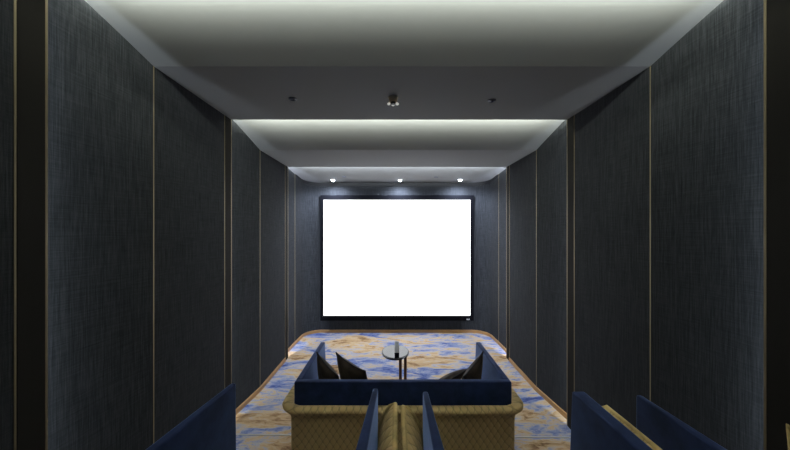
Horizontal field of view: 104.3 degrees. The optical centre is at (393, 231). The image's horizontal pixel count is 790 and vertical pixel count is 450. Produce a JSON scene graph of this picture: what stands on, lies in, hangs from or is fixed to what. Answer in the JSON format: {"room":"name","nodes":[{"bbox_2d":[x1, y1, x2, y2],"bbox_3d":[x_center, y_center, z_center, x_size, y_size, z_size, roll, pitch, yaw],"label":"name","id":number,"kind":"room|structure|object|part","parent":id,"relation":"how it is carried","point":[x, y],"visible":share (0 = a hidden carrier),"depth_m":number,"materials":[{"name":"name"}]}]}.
{"room":"home theater","nodes":[
{"label":"home theater","id":0,"kind":"room"},
{"bbox_2d":[0,0,300,449],"bbox_3d":[-1.737,0.255,1.735,0.280,3.349,7.470,0,0,0],"label":"wall","id":1,"kind":"structure","parent":0,"point":[100,87],"depth_m":1.92,"materials":[{"name":"fabric"}]},
{"bbox_2d":[14,0,16,449],"bbox_3d":[-1.601,0.310,1.295,0.012,3.078,0.008,0,0,0],"label":"trim","id":2,"kind":"structure","parent":1,"relation":"attached to","point":[15,1],"depth_m":1.29,"materials":[{"name":"gold metal"}]},
{"bbox_2d":[17,0,44,449],"bbox_3d":[-1.599,0.302,1.353,0.011,3.213,0.104,0,0,0],"label":"wall panel","id":3,"kind":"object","parent":1,"relation":"attached to","point":[30,13],"depth_m":1.35,"materials":[{"name":"brown metal"}]},
{"bbox_2d":[45,0,47,449],"bbox_3d":[-1.603,0.309,1.410,0.020,3.201,0.010,0,0,0],"label":"trim","id":4,"kind":"structure","parent":1,"relation":"attached to","point":[46,1],"depth_m":1.41,"materials":[{"name":"gold metal"}]},
{"bbox_2d":[153,66,153,443],"bbox_3d":[-1.601,0.372,2.044,0.012,2.953,0.006,0,0,0],"label":"trim","id":5,"kind":"structure","parent":1,"relation":"attached to","point":[153,66],"depth_m":2.04,"materials":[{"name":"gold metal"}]},
{"bbox_2d":[224,115,224,388],"bbox_3d":[-1.601,0.313,2.903,0.012,3.073,0.008,0,0,0],"label":"trim","id":6,"kind":"structure","parent":1,"relation":"attached to","point":[224,115],"depth_m":2.90,"materials":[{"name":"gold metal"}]},
{"bbox_2d":[225,116,230,387],"bbox_3d":[-1.599,0.351,2.961,0.011,3.115,0.104,0,0,0],"label":"trim","id":7,"kind":"structure","parent":1,"relation":"attached to","point":[227,120],"depth_m":2.95,"materials":[{"name":"brown metal"}]},
{"bbox_2d":[231,120,231,383],"bbox_3d":[-1.603,0.358,3.018,0.020,3.101,0.010,0,0,0],"label":"trim","id":8,"kind":"structure","parent":1,"relation":"attached to","point":[231,120],"depth_m":3.02,"materials":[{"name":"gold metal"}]},
{"bbox_2d":[236,357,285,414],"bbox_3d":[-1.606,1.881,3.775,0.051,0.055,1.493,0,0,3],"label":"baseboard","id":9,"kind":"structure","parent":1,"relation":"attached to","point":[239,408],"depth_m":3.64,"materials":[{"name":"brown wood"}]},
{"bbox_2d":[285,165,287,359],"bbox_3d":[-1.599,0.428,4.581,0.011,2.961,0.104,0,0,0],"label":"trim","id":10,"kind":"structure","parent":1,"relation":"attached to","point":[286,167],"depth_m":4.57,"materials":[{"name":"brown metal"}]},
{"bbox_2d":[301,182,323,334],"bbox_3d":[-1.599,0.255,5.785,0.555,3.349,0.630,0,0,0],"label":"wall","id":11,"kind":"structure","parent":0,"point":[310,195],"depth_m":5.71,"materials":[{"name":"fabric"}]},
{"bbox_2d":[324,186,468,329],"bbox_3d":[0.057,0.255,5.950,2.757,3.349,0.300,0,0,0],"label":"wall","id":12,"kind":"structure","parent":0,"point":[328,190],"depth_m":5.80,"materials":[{"name":"fabric"}]},
{"bbox_2d":[320,195,473,320],"bbox_3d":[0.067,0.496,5.774,2.874,2.353,0.042,0,0,0],"label":"projection screen","id":13,"kind":"object","parent":12,"relation":"attached to","point":[383,257],"visible":1,"depth_m":5.77,"materials":[{"name":"white fabric"}]},
{"bbox_2d":[288,330,505,351],"bbox_3d":[0.057,1.881,5.225,3.461,0.055,1.149,0,0,0],"label":"baseboard","id":14,"kind":"structure","parent":12,"relation":"attached to","point":[314,331],"depth_m":5.79,"materials":[{"name":"brown wood"}]},
{"bbox_2d":[295,174,498,185],"bbox_3d":[0.057,-0.921,5.495,3.439,0.134,0.610,0,0,0],"label":"trim","id":15,"kind":"structure","parent":12,"relation":"attached to","point":[298,177],"depth_m":5.79,"materials":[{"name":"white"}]},
{"bbox_2d":[236,333,570,449],"bbox_3d":[0.057,2.009,1.950,3.867,0.200,8.300,0,0,0],"label":"floor","id":16,"kind":"structure","parent":0,"point":[431,355],"depth_m":4.19,"materials":[{"name":"carpet"}]},
{"bbox_2d":[382,345,408,378],"bbox_3d":[0.022,1.659,3.620,0.320,0.500,0.422,0,0,0],"label":"side table","id":17,"kind":"object","parent":16,"relation":"on","point":[388,352],"visible":0.57,"depth_m":3.58,"materials":[{"name":"grey metal"}]},
{"bbox_2d":[395,341,398,356],"bbox_3d":[0.038,1.341,3.505,0.052,0.136,0.117,0,0,0],"label":"holder","id":18,"kind":"object","parent":17,"relation":"on","point":[396,342],"visible":1,"depth_m":3.49,"materials":[{"name":"black"}]},
{"bbox_3d":[0.080,1.664,3.590,0.035,0.466,0.035,0,0,0],"label":"leg","id":19,"kind":"part","parent":17,"relation":"part of","materials":[{"name":"brown metal"}]},
{"bbox_3d":[0.139,1.664,3.590,0.035,0.466,0.035,0,0,0],"label":"leg","id":20,"kind":"part","parent":17,"relation":"part of","materials":[{"name":"brown metal"}]},
{"bbox_2d":[282,342,523,449],"bbox_3d":[0.069,1.502,2.588,1.776,0.815,0.913,0,0,0],"label":"sofa","id":21,"kind":"object","parent":16,"relation":"on","point":[326,414],"visible":0.94,"depth_m":2.21,"materials":[{"name":"gold fabric"}]},
{"bbox_3d":[-0.686,1.452,2.660,0.074,0.715,0.770,0,0,0],"label":"arm","id":22,"kind":"part","parent":21,"relation":"part of","materials":[{"name":"blue fabric"}]},
{"bbox_2d":[316,352,339,378],"bbox_3d":[-0.524,1.265,2.536,0.151,0.474,0.450,0,0,-37],"label":"cushion","id":23,"kind":"object","parent":21,"relation":"on","point":[325,370],"visible":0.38,"depth_m":2.48,"materials":[{"name":"brown fabric"}]},
{"bbox_2d":[335,352,366,378],"bbox_3d":[-0.327,1.267,2.560,0.158,0.414,0.472,0,0,-35],"label":"cushion","id":24,"kind":"object","parent":21,"relation":"on","point":[347,369],"visible":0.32,"depth_m":2.51,"materials":[{"name":"brown fabric"}]},
{"bbox_3d":[0.069,1.452,2.256,1.584,0.715,0.049,0,0,0],"label":"backrest","id":25,"kind":"part","parent":21,"relation":"part of","materials":[{"name":"blue fabric"}]},
{"bbox_2d":[440,368,467,378],"bbox_3d":[0.457,1.344,2.719,0.379,0.324,0.315,0,0,-33],"label":"cushion","id":26,"kind":"object","parent":21,"relation":"on","point":[458,374],"visible":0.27,"depth_m":2.63,"materials":[{"name":"brown fabric"}]},
{"bbox_2d":[462,351,483,378],"bbox_3d":[0.640,1.275,2.555,0.148,0.477,0.462,0,0,42],"label":"cushion","id":27,"kind":"object","parent":21,"relation":"on","point":[474,371],"visible":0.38,"depth_m":2.51,"materials":[{"name":"brown fabric"}]},
{"bbox_3d":[0.824,1.452,2.660,0.074,0.715,0.770,0,0,0],"label":"arm","id":28,"kind":"part","parent":21,"relation":"part of","materials":[{"name":"blue fabric"}]},
{"bbox_3d":[0.056,1.684,-0.200,3.307,0.450,3.600,0,0,0],"label":"platform","id":29,"kind":"object","parent":16,"relation":"on","visible":0},
{"bbox_2d":[146,383,397,449],"bbox_3d":[-0.355,1.038,0.790,0.753,0.843,0.894,0,0,2],"label":"armchair","id":30,"kind":"object","parent":29,"relation":"on","point":[212,426],"visible":1,"depth_m":1.07,"materials":[{"name":"blue fabric"}]},
{"bbox_3d":[-0.673,0.978,0.873,0.059,0.723,0.756,0,0,6],"label":"arm","id":31,"kind":"part","parent":30,"relation":"part of","materials":[{"name":"blue fabric"}]},
{"bbox_3d":[-0.106,0.978,0.840,0.060,0.723,0.740,0,0,3],"label":"arm","id":32,"kind":"part","parent":30,"relation":"part of","materials":[{"name":"blue fabric"}]},
{"bbox_2d":[236,434,570,437],"bbox_3d":[0.057,1.907,2.865,3.308,0.004,0.014,0,0,1],"label":"trim","id":33,"kind":"structure","parent":29,"relation":"attached to","point":[236,434],"depth_m":2.85,"materials":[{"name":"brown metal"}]},
{"bbox_2d":[401,392,662,449],"bbox_3d":[0.425,1.038,0.742,0.801,0.843,0.890,0,0,0],"label":"armchair","id":34,"kind":"object","parent":29,"relation":"on","point":[594,426],"visible":1,"depth_m":1.05,"materials":[{"name":"blue fabric"}]},
{"bbox_3d":[0.142,0.978,0.816,0.060,0.723,0.740,0,0,0],"label":"arm","id":35,"kind":"part","parent":34,"relation":"part of","materials":[{"name":"blue fabric"}]},
{"bbox_3d":[0.699,0.978,0.816,0.076,0.723,0.740,0,0,0],"label":"arm","id":36,"kind":"part","parent":34,"relation":"part of","materials":[{"name":"blue fabric"}]},
{"bbox_2d":[637,395,726,449],"bbox_3d":[1.246,1.038,0.729,0.721,0.843,0.863,0,0,0],"label":"armchair","id":37,"kind":"object","parent":29,"relation":"on","point":[664,429],"visible":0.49,"depth_m":1.03,"materials":[{"name":"blue fabric"}]},
{"bbox_2d":[786,423,789,449],"bbox_3d":[1.405,0.858,0.927,0.124,0.335,0.357,0,0,-14],"label":"cushion","id":38,"kind":"object","parent":37,"relation":"on","point":[787,425],"visible":1,"depth_m":1.09,"materials":[{"name":"beige fabric"}]},
{"bbox_2d":[85,0,722,182],"bbox_3d":[0.057,-1.205,1.950,3.707,0.590,8.300,0,0,0],"label":"ceiling","id":39,"kind":"structure","parent":0,"point":[542,62],"depth_m":2.04,"materials":[{"name":"grey paint"}]},
{"bbox_2d":[288,97,297,100],"bbox_3d":[-0.833,-1.096,2.545,0.072,0.010,0.072,0,0,-20],"label":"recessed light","id":40,"kind":"object","parent":39,"relation":"in","point":[289,98],"visible":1,"depth_m":2.54,"materials":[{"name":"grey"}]},
{"bbox_2d":[387,95,398,105],"bbox_3d":[-0.006,-1.071,2.523,0.086,0.059,0.082,0,0,38],"label":"ceiling sensor","id":41,"kind":"object","parent":39,"relation":"attached to","point":[392,99],"visible":1,"depth_m":2.50,"materials":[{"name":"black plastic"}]},
{"bbox_2d":[469,181,492,335],"bbox_3d":[1.712,0.255,5.785,0.555,3.349,0.630,0,0,0],"label":"wall","id":42,"kind":"structure","parent":0,"point":[483,194],"depth_m":5.70,"materials":[{"name":"fabric"}]},
{"bbox_2d":[493,0,763,449],"bbox_3d":[1.850,0.255,1.735,0.280,3.349,7.470,0,0,0],"label":"wall","id":43,"kind":"structure","parent":0,"point":[707,90],"depth_m":1.96,"materials":[{"name":"fabric"}]},
{"bbox_2d":[506,167,506,357],"bbox_3d":[1.716,0.433,4.638,0.020,2.952,0.010,0,0,0],"label":"trim","id":44,"kind":"structure","parent":43,"relation":"attached to","point":[506,167],"depth_m":4.63,"materials":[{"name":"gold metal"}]},
{"bbox_2d":[507,166,508,359],"bbox_3d":[1.712,0.428,4.581,0.011,2.961,0.104,0,0,0],"label":"trim","id":45,"kind":"structure","parent":43,"relation":"attached to","point":[507,166],"depth_m":4.56,"materials":[{"name":"brown metal"}]},
{"bbox_2d":[509,165,509,356],"bbox_3d":[1.714,0.392,4.523,0.012,2.914,0.008,0,0,0],"label":"trim","id":46,"kind":"structure","parent":43,"relation":"attached to","point":[509,165],"depth_m":4.52,"materials":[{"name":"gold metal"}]},
{"bbox_2d":[536,150,536,385],"bbox_3d":[1.714,0.435,3.673,0.012,2.828,0.006,0,0,0],"label":"trim","id":47,"kind":"structure","parent":43,"relation":"attached to","point":[536,150],"depth_m":3.67,"materials":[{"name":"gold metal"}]},
{"bbox_2d":[509,357,566,418],"bbox_3d":[1.719,1.881,3.775,0.051,0.055,1.493,0,0,-3],"label":"baseboard","id":48,"kind":"structure","parent":43,"relation":"attached to","point":[562,412],"depth_m":3.58,"materials":[{"name":"brown wood"}]},
{"bbox_2d":[567,116,573,428],"bbox_3d":[1.712,0.351,2.961,0.011,3.115,0.104,0,0,0],"label":"trim","id":49,"kind":"structure","parent":43,"relation":"attached to","point":[570,122],"depth_m":2.96,"materials":[{"name":"brown metal"}]},
{"bbox_2d":[574,115,574,391],"bbox_3d":[1.714,0.313,2.903,0.012,3.073,0.008,0,0,0],"label":"trim","id":50,"kind":"structure","parent":43,"relation":"attached to","point":[574,115],"depth_m":2.90,"materials":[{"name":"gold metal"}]},
{"bbox_2d":[650,66,650,400],"bbox_3d":[1.714,0.372,2.044,0.012,2.953,0.006,0,0,0],"label":"trim","id":51,"kind":"structure","parent":43,"relation":"attached to","point":[650,66],"depth_m":2.04,"materials":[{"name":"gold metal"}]},
{"bbox_2d":[764,0,765,449],"bbox_3d":[1.716,0.309,1.410,0.020,3.201,0.010,0,0,0],"label":"trim","id":52,"kind":"structure","parent":43,"relation":"attached to","point":[764,0],"depth_m":1.41,"materials":[{"name":"gold metal"}]},
{"bbox_2d":[766,0,789,449],"bbox_3d":[1.712,0.302,1.353,0.011,3.213,0.104,0,0,0],"label":"wall panel","id":53,"kind":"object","parent":43,"relation":"attached to","point":[777,11],"depth_m":1.37,"materials":[{"name":"brown metal"}]}
]}

